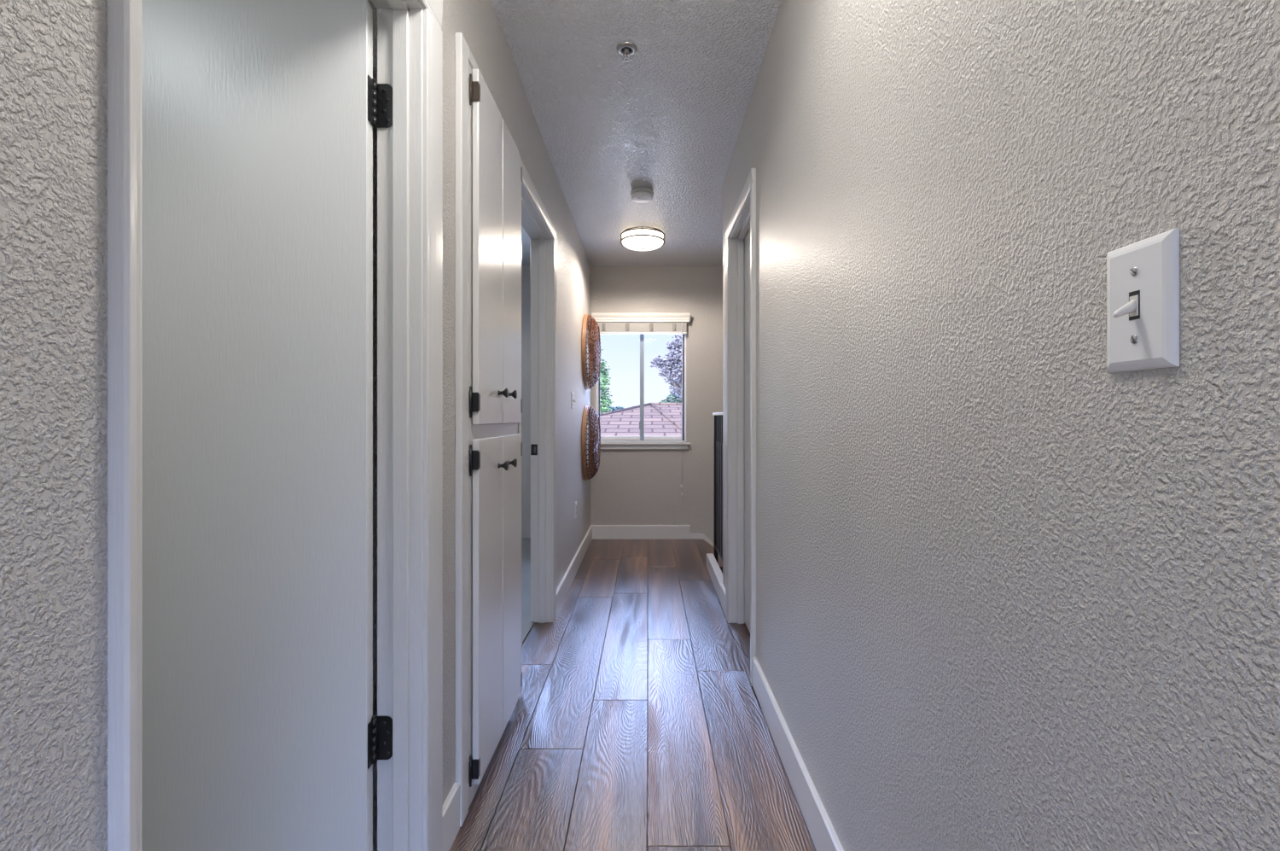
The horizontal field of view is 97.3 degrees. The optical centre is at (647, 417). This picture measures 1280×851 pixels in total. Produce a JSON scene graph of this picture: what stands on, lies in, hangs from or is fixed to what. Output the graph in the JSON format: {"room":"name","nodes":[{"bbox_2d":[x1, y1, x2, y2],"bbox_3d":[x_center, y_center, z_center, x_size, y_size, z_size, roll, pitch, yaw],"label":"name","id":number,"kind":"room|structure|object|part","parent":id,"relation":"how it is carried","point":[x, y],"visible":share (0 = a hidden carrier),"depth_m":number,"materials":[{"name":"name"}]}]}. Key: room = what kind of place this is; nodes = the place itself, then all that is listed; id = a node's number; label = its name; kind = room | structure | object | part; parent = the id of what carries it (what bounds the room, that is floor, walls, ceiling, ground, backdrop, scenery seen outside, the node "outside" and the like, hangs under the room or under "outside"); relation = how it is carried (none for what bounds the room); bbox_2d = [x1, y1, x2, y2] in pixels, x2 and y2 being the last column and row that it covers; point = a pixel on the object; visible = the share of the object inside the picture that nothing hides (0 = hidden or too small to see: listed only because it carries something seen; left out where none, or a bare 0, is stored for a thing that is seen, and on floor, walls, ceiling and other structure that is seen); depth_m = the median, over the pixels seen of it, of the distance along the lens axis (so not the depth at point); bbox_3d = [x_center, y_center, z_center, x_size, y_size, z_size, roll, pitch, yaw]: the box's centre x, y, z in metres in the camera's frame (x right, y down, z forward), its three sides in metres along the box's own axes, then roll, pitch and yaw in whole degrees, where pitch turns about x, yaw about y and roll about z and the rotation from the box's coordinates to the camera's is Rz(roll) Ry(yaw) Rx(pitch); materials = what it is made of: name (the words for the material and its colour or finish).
{"room":"home hallway","nodes":[
{"label":"home hallway","id":0,"kind":"room"},
{"bbox_2d":[0,0,590,850],"bbox_3d":[-0.560,-0.135,2.345,0.100,2.440,5.390,0,0,0],"label":"wall","id":1,"kind":"structure","parent":0,"point":[54,53],"depth_m":0.49,"materials":[{"name":"beige paint"}]},
{"bbox_2d":[141,0,392,850],"bbox_3d":[-0.941,0.079,1.213,0.743,1.988,0.038,0,0,-6],"label":"door","id":2,"kind":"structure","parent":1,"relation":"in","point":[260,730],"depth_m":1.21,"materials":[{"name":"white paint"}]},
{"bbox_2d":[107,0,442,850],"bbox_3d":[-0.551,0.040,0.943,0.118,2.090,0.822,0,0,0],"label":"trim","id":3,"kind":"structure","parent":1,"relation":"attached to","point":[410,33],"depth_m":1.26,"materials":[{"name":"white paint"}]},
{"bbox_2d":[442,524,592,850],"bbox_3d":[-0.503,1.025,2.345,0.014,0.120,5.390,0,0,0],"label":"baseboard","id":4,"kind":"structure","parent":1,"relation":"attached to","point":[451,804],"depth_m":1.48,"materials":[{"name":"white paint"}]},
{"bbox_2d":[517,160,556,699],"bbox_3d":[-0.556,0.039,2.603,0.128,2.092,0.883,0,0,0],"label":"trim","id":5,"kind":"structure","parent":1,"relation":"attached to","point":[536,221],"depth_m":2.98,"materials":[{"name":"white paint"}]},
{"bbox_3d":[-0.600,0.171,2.978,0.034,0.058,0.005,0,0,0],"label":"strike plate","id":6,"kind":"part","parent":5,"relation":"part of","materials":[{"name":"black metal"}]},
{"bbox_2d":[571,391,575,408],"bbox_3d":[-0.498,-0.115,3.800,0.025,0.114,0.070,0,0,0],"label":"light switch","id":7,"kind":"object","parent":1,"relation":"attached to","point":[573,400],"visible":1,"depth_m":3.79,"materials":[{"name":"white plastic"}]},
{"bbox_3d":[-0.507,-0.115,3.800,0.007,0.114,0.070,0,0,0],"label":"plate","id":8,"kind":"part","parent":7,"relation":"part of","materials":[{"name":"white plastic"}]},
{"bbox_2d":[575,500,576,518],"bbox_3d":[-0.506,0.655,3.980,0.009,0.114,0.070,0,0,0],"label":"wall outlet","id":9,"kind":"object","parent":1,"relation":"attached to","point":[576,501],"visible":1,"depth_m":3.97,"materials":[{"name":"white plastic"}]},
{"bbox_2d":[581,314,600,389],"bbox_3d":[-0.455,-0.535,4.620,0.108,0.618,0.618,0,0,0],"label":"wicker basket","id":10,"kind":"object","parent":1,"relation":"attached to","point":[594,365],"visible":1,"depth_m":4.44,"materials":[{"name":"brown wicker"}]},
{"bbox_2d":[581,404,600,480],"bbox_3d":[-0.455,0.207,4.620,0.108,0.618,0.618,0,0,0],"label":"wicker basket","id":11,"kind":"object","parent":1,"relation":"attached to","point":[594,460],"visible":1,"depth_m":4.44,"materials":[{"name":"brown wicker"}]},
{"bbox_2d":[367,0,377,850],"bbox_3d":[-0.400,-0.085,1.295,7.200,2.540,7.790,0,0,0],"label":"door frame","id":12,"kind":"structure","parent":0,"point":[375,9],"depth_m":1.40,"materials":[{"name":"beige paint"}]},
{"bbox_2d":[521,266,722,541],"bbox_3d":[-0.350,1.265,5.115,7.100,5.240,0.150,0,0,0],"label":"wall","id":13,"kind":"structure","parent":0,"point":[628,486],"depth_m":5.04,"materials":[{"name":"beige paint"}]},
{"bbox_2d":[593,334,690,449],"bbox_3d":[-0.056,-0.292,5.098,0.872,1.165,0.184,0,0,0],"label":"window","id":14,"kind":"structure","parent":13,"relation":"in","point":[642,442],"depth_m":5.06,"materials":[{"name":"white plastic"}]},
{"bbox_2d":[591,312,689,495],"bbox_3d":[-0.061,-0.114,5.001,0.866,1.614,0.078,0,0,0],"label":"window blind","id":15,"kind":"object","parent":14,"relation":"attached to","point":[608,322],"visible":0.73,"depth_m":4.99,"materials":[{"name":"white"}]},
{"bbox_3d":[-0.062,-0.749,5.015,0.816,0.016,0.046,0,0,0],"label":"rail","id":16,"kind":"part","parent":15,"relation":"part of","materials":[{"name":"white plastic"}]},
{"bbox_3d":[0.304,-0.080,4.992,0.010,1.530,0.010,0,0,0],"label":"pull cord","id":17,"kind":"part","parent":15,"relation":"part of","materials":[{"name":"white plastic"}]},
{"bbox_3d":[-0.057,-0.318,5.115,0.775,1.055,0.030,0,0,0],"label":"sash rail","id":18,"kind":"part","parent":14,"relation":"part of","materials":[{"name":"white plastic"}]},
{"bbox_3d":[-0.056,0.235,5.053,0.872,0.022,0.094,0,0,0],"label":"sill","id":19,"kind":"part","parent":14,"relation":"part of","materials":[{"name":"white paint"}]},
{"bbox_2d":[592,524,720,558],"bbox_3d":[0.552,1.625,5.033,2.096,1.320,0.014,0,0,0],"label":"baseboard","id":20,"kind":"structure","parent":13,"relation":"attached to","point":[598,531],"depth_m":5.03,"materials":[{"name":"white paint"}]},
{"bbox_2d":[449,537,816,850],"bbox_3d":[-0.400,1.142,1.220,7.000,0.126,7.640,0,0,0],"label":"floor","id":21,"kind":"structure","parent":0,"point":[637,722],"depth_m":1.95,"materials":[{"name":"brown wood"}]},
{"bbox_2d":[454,32,522,826],"bbox_3d":[-0.738,0.033,1.824,0.585,2.105,0.668,0,0,0],"label":"closet","id":22,"kind":"object","parent":21,"relation":"on","point":[488,169],"visible":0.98,"depth_m":1.65,"materials":[{"name":"white paint"}]},
{"bbox_3d":[-0.484,0.547,1.714,0.018,0.972,0.263,0,0,0],"label":"door","id":23,"kind":"part","parent":22,"relation":"part of","materials":[{"name":"white paint"}]},
{"bbox_3d":[-0.484,-0.480,1.714,0.018,1.002,0.263,0,0,0],"label":"door","id":24,"kind":"part","parent":22,"relation":"part of","materials":[{"name":"white paint"}]},
{"bbox_3d":[-0.763,0.049,1.853,0.533,2.072,0.610,0,0,0],"label":"frame","id":25,"kind":"part","parent":22,"relation":"part of","materials":[{"name":"white paint"}]},
{"bbox_3d":[-0.460,0.154,1.794,0.030,0.031,0.031,0,0,0],"label":"knob","id":26,"kind":"part","parent":22,"relation":"part of","materials":[{"name":"black metal"}]},
{"bbox_3d":[-0.460,-0.078,1.794,0.030,0.031,0.031,0,0,0],"label":"knob","id":27,"kind":"part","parent":22,"relation":"part of","materials":[{"name":"black metal"}]},
{"bbox_3d":[-0.484,0.547,1.986,0.018,0.972,0.271,0,0,0],"label":"door","id":28,"kind":"part","parent":22,"relation":"part of","materials":[{"name":"white paint"}]},
{"bbox_3d":[-0.484,-0.480,1.986,0.018,1.002,0.271,0,0,0],"label":"door","id":29,"kind":"part","parent":22,"relation":"part of","materials":[{"name":"white paint"}]},
{"bbox_3d":[-0.460,0.154,1.912,0.030,0.031,0.031,0,0,0],"label":"knob","id":30,"kind":"part","parent":22,"relation":"part of","materials":[{"name":"black metal"}]},
{"bbox_3d":[-0.460,-0.078,1.912,0.030,0.031,0.031,0,0,0],"label":"knob","id":31,"kind":"part","parent":22,"relation":"part of","materials":[{"name":"black metal"}]},
{"bbox_2d":[490,0,782,266],"bbox_3d":[-0.400,-1.415,1.235,7.200,0.120,7.910,0,0,0],"label":"ceiling","id":32,"kind":"structure","parent":0,"point":[668,119],"depth_m":2.43,"materials":[{"name":"white paint"}]},
{"bbox_2d":[616,41,637,62],"bbox_3d":[-0.077,-1.334,2.070,0.076,0.044,0.076,0,0,0],"label":"sprinkler","id":33,"kind":"object","parent":32,"relation":"attached to","point":[625,49],"visible":1,"depth_m":2.06,"materials":[{"name":"silver metal"}]},
{"bbox_3d":[-0.077,-1.335,2.070,0.020,0.040,0.018,0,0,40],"label":"frame","id":34,"kind":"part","parent":33,"relation":"part of","materials":[{"name":"silver metal"}]},
{"bbox_2d":[630,186,653,203],"bbox_3d":[-0.033,-1.325,3.360,0.140,0.061,0.140,0,0,0],"label":"smoke detector","id":35,"kind":"object","parent":32,"relation":"attached to","point":[639,194],"visible":1,"depth_m":3.31,"materials":[{"name":"grey plastic"}]},
{"bbox_2d":[620,226,665,250],"bbox_3d":[-0.037,-1.296,4.150,0.332,0.121,0.332,0,0,0],"label":"ceiling light","id":36,"kind":"object","parent":32,"relation":"attached to","point":[642,238],"visible":1,"depth_m":4.05,"materials":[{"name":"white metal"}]},
{"bbox_3d":[-0.037,-1.351,4.150,0.300,0.011,0.300,0,0,0],"label":"mounting plate","id":37,"kind":"part","parent":36,"relation":"part of","materials":[{"name":"white metal"}]},
{"bbox_2d":[722,0,1279,850],"bbox_3d":[0.487,-0.135,1.460,0.100,2.440,3.620,0,0,0],"label":"wall","id":38,"kind":"structure","parent":0,"point":[1015,591],"depth_m":0.68,"materials":[{"name":"beige paint"}]},
{"bbox_2d":[706,552,722,600],"bbox_3d":[0.449,1.035,3.678,0.048,0.100,0.805,0,0,0],"label":"trim","id":39,"kind":"structure","parent":38,"relation":"attached to","point":[715,573],"depth_m":3.66,"materials":[{"name":"white paint"}]},
{"bbox_2d":[712,412,722,562],"bbox_3d":[0.492,0.586,3.680,0.044,1.238,0.810,0,0,0],"label":"stair railing","id":40,"kind":"object","parent":39,"relation":"on","point":[718,416],"visible":0.45,"depth_m":3.92,"materials":[{"name":"black metal"}]},
{"bbox_3d":[0.492,0.595,4.064,0.028,1.220,0.028,0,0,0],"label":"post","id":41,"kind":"part","parent":40,"relation":"part of","materials":[{"name":"black metal"}]},
{"bbox_3d":[0.492,-0.024,3.680,0.044,0.018,0.810,0,0,0],"label":"rail","id":42,"kind":"part","parent":40,"relation":"part of","materials":[{"name":"white paint"}]},
{"bbox_3d":[0.492,0.926,3.675,0.018,0.018,0.750,0,0,0],"label":"rail","id":43,"kind":"part","parent":40,"relation":"part of","materials":[{"name":"black metal"}]},
{"bbox_3d":[0.492,0.543,3.675,0.004,0.747,0.750,0,0,0],"label":"panel","id":44,"kind":"part","parent":40,"relation":"part of","materials":[{"name":"black metal"}]},
{"bbox_2d":[725,168,756,686],"bbox_3d":[0.483,0.039,2.655,0.128,2.092,0.761,0,0,0],"label":"trim","id":45,"kind":"structure","parent":38,"relation":"attached to","point":[743,218],"depth_m":2.96,"materials":[{"name":"white paint"}]},
{"bbox_2d":[744,228,750,632],"bbox_3d":[0.525,0.066,2.652,0.035,2.015,0.631,0,0,0],"label":"door","id":46,"kind":"structure","parent":38,"relation":"in","point":[747,240],"depth_m":2.88,"materials":[{"name":"white paint"}]},
{"bbox_2d":[720,583,843,850],"bbox_3d":[0.430,1.025,1.460,0.014,0.120,3.620,0,0,0],"label":"baseboard","id":47,"kind":"structure","parent":38,"relation":"attached to","point":[823,835],"depth_m":1.63,"materials":[{"name":"white paint"}]},
{"bbox_2d":[1106,227,1179,372],"bbox_3d":[0.425,-0.099,0.498,0.025,0.114,0.070,0,0,0],"label":"light switch","id":48,"kind":"object","parent":38,"relation":"attached to","point":[1143,276],"visible":1,"depth_m":0.49,"materials":[{"name":"white plastic"}]},
{"label":"outside","id":49,"kind":"structure","parent":0,"visible":0},
{"bbox_3d":[0.000,4.135,57.670,120.000,0.300,104.660,0,0,0],"label":"yard","id":50,"kind":"structure","parent":49,"visible":0},
{"bbox_2d":[599,349,613,413],"bbox_3d":[-3.676,0.008,32.152,3.567,7.976,2.977,0,0,0],"label":"leafy tree","id":51,"kind":"object","parent":50,"relation":"on","point":[603,408],"visible":0.15,"depth_m":31.77,"materials":[{"name":"green plant"}]},
{"bbox_2d":[608,405,624,411],"bbox_3d":[-3.906,1.425,52.092,4.678,5.144,3.122,0,0,35],"label":"leafy tree","id":52,"kind":"object","parent":50,"relation":"on","point":[616,407],"visible":0.03,"depth_m":51.01,"materials":[{"name":"green plant"}]},
{"bbox_2d":[599,402,682,436],"bbox_3d":[2.079,1.652,24.131,17.812,4.666,16.743,0,0,-33],"label":"house","id":53,"kind":"structure","parent":50,"relation":"on","point":[660,419],"depth_m":21.19,"materials":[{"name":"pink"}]},
{"bbox_2d":[649,334,682,399],"bbox_3d":[2.620,-0.784,36.165,4.216,9.561,3.612,0,0,26],"label":"leafy tree","id":54,"kind":"object","parent":50,"relation":"on","point":[670,362],"visible":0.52,"depth_m":35.65,"materials":[{"name":"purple plant"}]},
{"bbox_2d":[657,384,682,402],"bbox_3d":[2.400,0.714,40.004,3.456,6.565,2.450,0,0,0],"label":"leafy tree","id":55,"kind":"object","parent":50,"relation":"on","point":[672,398],"visible":0.2,"depth_m":39.68,"materials":[{"name":"green plant"}]}
]}

